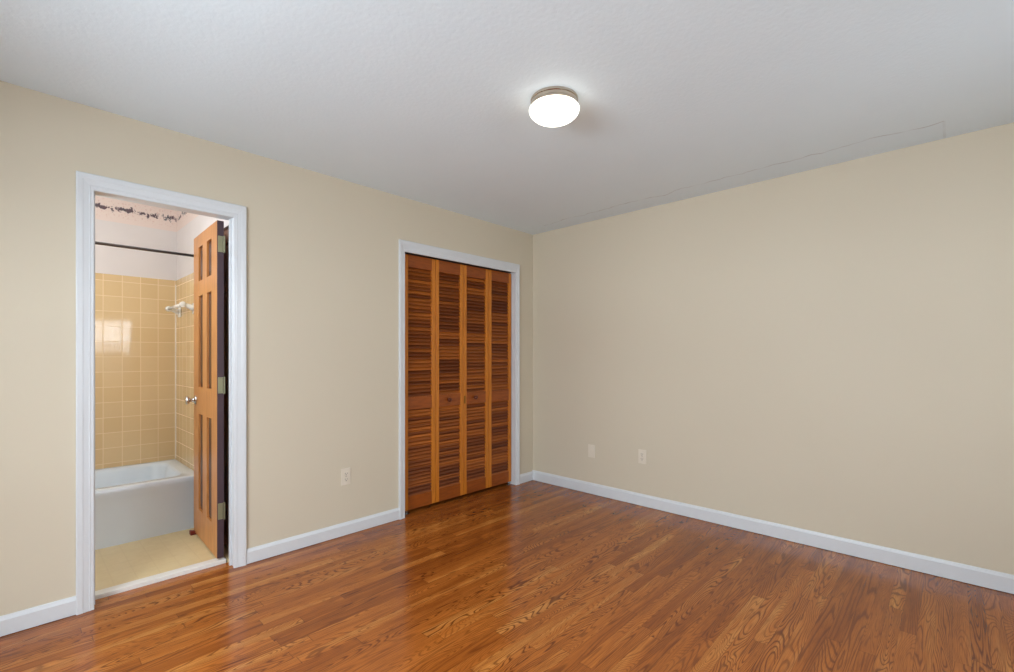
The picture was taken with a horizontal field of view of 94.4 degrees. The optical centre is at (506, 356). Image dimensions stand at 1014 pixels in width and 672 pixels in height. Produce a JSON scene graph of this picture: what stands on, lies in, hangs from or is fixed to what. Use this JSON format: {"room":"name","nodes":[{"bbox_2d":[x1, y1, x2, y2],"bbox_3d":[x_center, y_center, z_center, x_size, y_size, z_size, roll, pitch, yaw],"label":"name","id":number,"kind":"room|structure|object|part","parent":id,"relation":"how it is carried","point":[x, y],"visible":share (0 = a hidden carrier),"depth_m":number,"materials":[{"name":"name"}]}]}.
{"room":"empty bedroom","nodes":[
{"label":"empty bedroom","id":0,"kind":"room"},
{"bbox_2d":[95,219,176,280],"bbox_3d":[-3.335,0.008,3.303,0.100,2.440,1.864,0,0,44],"label":"wall","id":1,"kind":"structure","parent":0,"point":[108,259],"depth_m":3.67,"materials":[{"name":"white paint"}]},
{"bbox_2d":[95,273,175,468],"bbox_3d":[-3.298,0.117,3.264,0.006,1.483,1.656,0,0,44],"label":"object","id":2,"kind":"structure","parent":1,"relation":"attached to","point":[135,333],"depth_m":3.66,"materials":[{"name":"yellow tile"}]},
{"bbox_2d":[95,195,176,231],"bbox_3d":[-3.298,-1.119,3.268,0.001,0.185,1.662,0,0,44],"label":"trim","id":3,"kind":"structure","parent":1,"relation":"attached to","point":[107,209],"depth_m":3.67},
{"bbox_2d":[175,285,175,457],"bbox_3d":[-2.725,0.124,3.860,0.005,1.428,0.005,0,0,44],"label":"trim","id":4,"kind":"structure","parent":1,"relation":"attached to","point":[175,285],"depth_m":3.86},
{"bbox_2d":[177,215,228,279],"bbox_3d":[-2.144,0.008,3.388,1.510,2.440,0.100,0,0,44],"label":"wall","id":5,"kind":"structure","parent":0,"point":[186,235],"depth_m":3.59,"materials":[{"name":"white paint"}]},
{"bbox_2d":[165,301,193,316],"bbox_3d":[-2.490,-0.356,3.572,0.509,0.084,0.100,0,0,44],"label":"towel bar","id":6,"kind":"object","parent":5,"relation":"attached to","point":[173,309],"visible":0.91,"depth_m":3.52,"materials":[{"name":"white ceramic"}]},
{"bbox_3d":[-2.651,-0.356,3.725,0.064,0.084,0.100,0,0,44],"label":"post","id":7,"kind":"part","parent":6,"relation":"part of","materials":[{"name":"white ceramic"}]},
{"bbox_3d":[-2.328,-0.356,3.418,0.064,0.084,0.100,0,0,44],"label":"post","id":8,"kind":"part","parent":6,"relation":"part of","materials":[{"name":"white ceramic"}]},
{"bbox_2d":[176,273,193,470],"bbox_3d":[-2.450,0.292,3.606,0.765,1.833,0.006,0,0,44],"label":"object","id":9,"kind":"structure","parent":5,"relation":"attached to","point":[185,285],"depth_m":3.65,"materials":[{"name":"yellow tile"}]},
{"bbox_2d":[177,211,197,230],"bbox_3d":[-2.182,-1.119,3.354,1.499,0.185,0.001,0,0,44],"label":"trim","id":10,"kind":"structure","parent":5,"relation":"attached to","point":[183,218],"depth_m":3.71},
{"bbox_2d":[184,220,224,558],"bbox_3d":[-1.917,0.195,3.007,0.161,2.003,0.633,0,0,-44],"label":"door","id":11,"kind":"structure","parent":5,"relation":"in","point":[209,245],"depth_m":2.92,"materials":[{"name":"brown wood"}]},
{"bbox_3d":[-2.127,0.293,3.153,0.063,0.062,0.062,0,0,-44],"label":"knob","id":12,"kind":"part","parent":11,"relation":"part of","materials":[{"name":"silver metal"}]},
{"bbox_3d":[-1.997,-0.611,3.090,0.023,0.224,0.115,0,0,-44],"label":"panel","id":13,"kind":"part","parent":11,"relation":"part of","materials":[{"name":"brown wood"}]},
{"bbox_3d":[-1.997,-0.099,3.090,0.023,0.601,0.115,0,0,-44],"label":"panel","id":14,"kind":"part","parent":11,"relation":"part of","materials":[{"name":"brown wood"}]},
{"bbox_3d":[-1.997,0.697,3.090,0.023,0.634,0.115,0,0,-44],"label":"panel","id":15,"kind":"part","parent":11,"relation":"part of","materials":[{"name":"brown wood"}]},
{"bbox_3d":[-1.839,-0.611,2.927,0.023,0.224,0.120,0,0,-44],"label":"panel","id":16,"kind":"part","parent":11,"relation":"part of","materials":[{"name":"brown wood"}]},
{"bbox_3d":[-1.839,-0.099,2.927,0.023,0.601,0.120,0,0,-44],"label":"panel","id":17,"kind":"part","parent":11,"relation":"part of","materials":[{"name":"brown wood"}]},
{"bbox_3d":[-1.839,0.697,2.927,0.023,0.634,0.120,0,0,-44],"label":"panel","id":18,"kind":"part","parent":11,"relation":"part of","materials":[{"name":"brown wood"}]},
{"bbox_2d":[224,229,228,546],"bbox_3d":[-1.933,0.198,3.123,0.655,2.000,0.068,0,0,44],"label":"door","id":19,"kind":"structure","parent":5,"relation":"in","point":[226,233],"depth_m":2.99,"materials":[{"name":"brown wood"}]},
{"bbox_3d":[-1.804,-0.617,3.023,0.230,0.210,0.023,0,0,44],"label":"panel","id":20,"kind":"part","parent":19,"relation":"part of","materials":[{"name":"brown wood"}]},
{"bbox_3d":[-1.804,-0.112,3.023,0.230,0.600,0.023,0,0,44],"label":"panel","id":21,"kind":"part","parent":19,"relation":"part of","materials":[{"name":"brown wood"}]},
{"bbox_3d":[-1.804,0.683,3.023,0.230,0.630,0.023,0,0,44],"label":"panel","id":22,"kind":"part","parent":19,"relation":"part of","materials":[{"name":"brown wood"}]},
{"bbox_2d":[0,81,532,615],"bbox_3d":[-1.311,0.008,3.095,0.100,2.440,4.450,0,0,44],"label":"wall","id":23,"kind":"structure","parent":0,"point":[323,250],"depth_m":2.85,"materials":[{"name":"beige paint"}]},
{"bbox_2d":[0,596,75,636],"bbox_3d":[-2.427,1.183,1.838,0.014,0.085,1.090,0,0,44],"label":"baseboard","id":24,"kind":"structure","parent":23,"relation":"attached to","point":[21,620],"depth_m":2.13,"materials":[{"name":"white paint"}]},
{"bbox_2d":[76,171,246,614],"bbox_3d":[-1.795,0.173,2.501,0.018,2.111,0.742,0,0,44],"label":"trim","id":25,"kind":"structure","parent":23,"relation":"attached to","point":[86,183],"depth_m":2.27,"materials":[{"name":"white paint"}]},
{"bbox_2d":[247,508,399,563],"bbox_3d":[-1.177,1.183,3.154,0.014,0.085,1.056,0,0,44],"label":"baseboard","id":26,"kind":"structure","parent":23,"relation":"attached to","point":[275,548],"depth_m":3.08,"materials":[{"name":"white paint"}]},
{"bbox_2d":[341,467,350,485],"bbox_3d":[-1.109,0.826,3.229,0.009,0.115,0.070,0,0,44],"label":"wall outlet","id":27,"kind":"object","parent":23,"relation":"attached to","point":[346,472],"visible":1,"depth_m":3.23,"materials":[{"name":"beige plastic"}]},
{"bbox_2d":[405,254,462,514],"bbox_3d":[-0.586,0.217,3.851,0.063,2.026,0.606,0,0,44],"label":"door","id":28,"kind":"structure","parent":23,"relation":"in","point":[433,329],"depth_m":3.84,"materials":[{"name":"brown wood"}]},
{"bbox_2d":[405,252,510,272],"bbox_3d":[-0.397,-0.812,4.072,0.020,0.018,1.248,0,0,44],"label":"trim","id":29,"kind":"structure","parent":23,"relation":"attached to","point":[405,252],"depth_m":4.01,"materials":[{"name":"paint"}]},
{"bbox_2d":[399,239,519,519],"bbox_3d":[-0.347,0.173,4.025,0.018,2.111,1.350,0,0,44],"label":"trim","id":30,"kind":"structure","parent":23,"relation":"attached to","point":[404,246],"depth_m":3.74,"materials":[{"name":"white paint"}]},
{"bbox_2d":[463,265,510,494],"bbox_3d":[-0.167,0.217,4.292,0.063,2.026,0.606,0,0,44],"label":"door","id":31,"kind":"structure","parent":23,"relation":"in","point":[486,326],"depth_m":4.27,"materials":[{"name":"brown wood"}]},
{"bbox_2d":[508,272,514,484],"bbox_3d":[-0.390,0.196,4.066,0.100,2.064,1.280,0,0,44],"label":"trim","id":32,"kind":"structure","parent":23,"relation":"attached to","point":[512,481],"depth_m":4.51,"materials":[{"name":"white paint"}]},
{"bbox_2d":[520,471,532,483],"bbox_3d":[0.184,1.183,4.587,0.014,0.085,0.197,0,0,44],"label":"baseboard","id":33,"kind":"structure","parent":23,"relation":"attached to","point":[525,477],"depth_m":4.58,"materials":[{"name":"white paint"}]},
{"bbox_2d":[408,256,506,313],"bbox_3d":[-0.645,-0.012,4.356,0.670,2.480,1.818,0,0,44],"label":"wall","id":34,"kind":"structure","parent":0,"point":[419,256],"depth_m":4.86,"materials":[{"name":"paint"}]},
{"bbox_2d":[0,0,1013,234],"bbox_3d":[0.230,-1.237,1.632,4.150,0.050,4.450,0,0,44],"label":"ceiling","id":35,"kind":"structure","parent":0,"point":[423,101],"depth_m":2.09,"materials":[{"name":"white paint"}]},
{"bbox_2d":[529,86,578,126],"bbox_3d":[0.222,-1.158,2.211,0.235,0.108,0.235,0,0,44],"label":"ceiling light","id":36,"kind":"object","parent":35,"relation":"attached to","point":[551,106],"visible":1,"depth_m":2.14,"materials":[{"name":"white glass"}]},
{"bbox_2d":[0,480,1013,671],"bbox_3d":[-0.063,1.244,1.949,5.010,0.068,4.507,0,0,44],"label":"floor","id":37,"kind":"structure","parent":0,"point":[530,576],"depth_m":2.31,"materials":[{"name":"brown wood"}]},
{"bbox_2d":[95,459,193,549],"bbox_3d":[-2.972,1.025,3.049,0.760,0.370,1.516,0,0,44],"label":"bathtub","id":38,"kind":"object","parent":37,"relation":"on","point":[135,502],"visible":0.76,"depth_m":3.16,"materials":[{"name":"white ceramic"}]},
{"bbox_2d":[95,557,225,599],"bbox_3d":[-1.899,1.232,2.601,0.060,0.052,0.595,0,0,44],"label":"threshold","id":39,"kind":"object","parent":37,"relation":"on","point":[102,593],"visible":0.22,"depth_m":2.56,"materials":[{"name":"white stone"}]},
{"bbox_2d":[189,530,195,534],"bbox_3d":[-2.119,1.196,3.211,0.036,0.030,0.085,0,0,44],"label":"door stop","id":40,"kind":"object","parent":37,"relation":"on","point":[191,532],"visible":0.44,"depth_m":3.18,"materials":[{"name":"red rubber"}]},
{"bbox_2d":[533,122,1013,574],"bbox_3d":[1.760,0.008,3.316,4.250,2.440,0.100,0,0,44],"label":"wall","id":41,"kind":"structure","parent":0,"point":[829,349],"depth_m":3.06,"materials":[{"name":"beige paint"}]},
{"bbox_2d":[588,444,594,457],"bbox_3d":[0.754,0.846,4.196,0.070,0.115,0.009,0,0,44],"label":"wall jack","id":42,"kind":"object","parent":41,"relation":"attached to","point":[591,448],"visible":1,"depth_m":4.19,"materials":[{"name":"beige plastic"}]},
{"bbox_2d":[638,449,645,463],"bbox_3d":[1.111,0.823,3.857,0.070,0.115,0.009,0,0,44],"label":"wall outlet","id":43,"kind":"object","parent":41,"relation":"attached to","point":[641,453],"visible":1,"depth_m":3.85,"materials":[{"name":"beige plastic"}]},
{"bbox_2d":[532,470,1013,593],"bbox_3d":[1.757,1.178,3.240,4.150,0.095,0.014,0,0,44],"label":"baseboard","id":44,"kind":"structure","parent":41,"relation":"attached to","point":[1000,581],"depth_m":3.04,"materials":[{"name":"white paint"}]},
{"bbox_3d":[-3.358,0.008,2.109,1.510,2.440,0.100,0,0,44],"label":"wall","id":45,"kind":"structure","parent":0,"visible":0},
{"bbox_2d":[95,241,193,256],"bbox_3d":[-2.757,-0.712,2.750,0.064,0.064,1.658,0,0,44],"label":"shower curtain rod","id":46,"kind":"object","parent":45,"relation":"attached to","point":[96,242],"visible":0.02,"depth_m":3.11,"materials":[{"name":"metal"}]}
]}

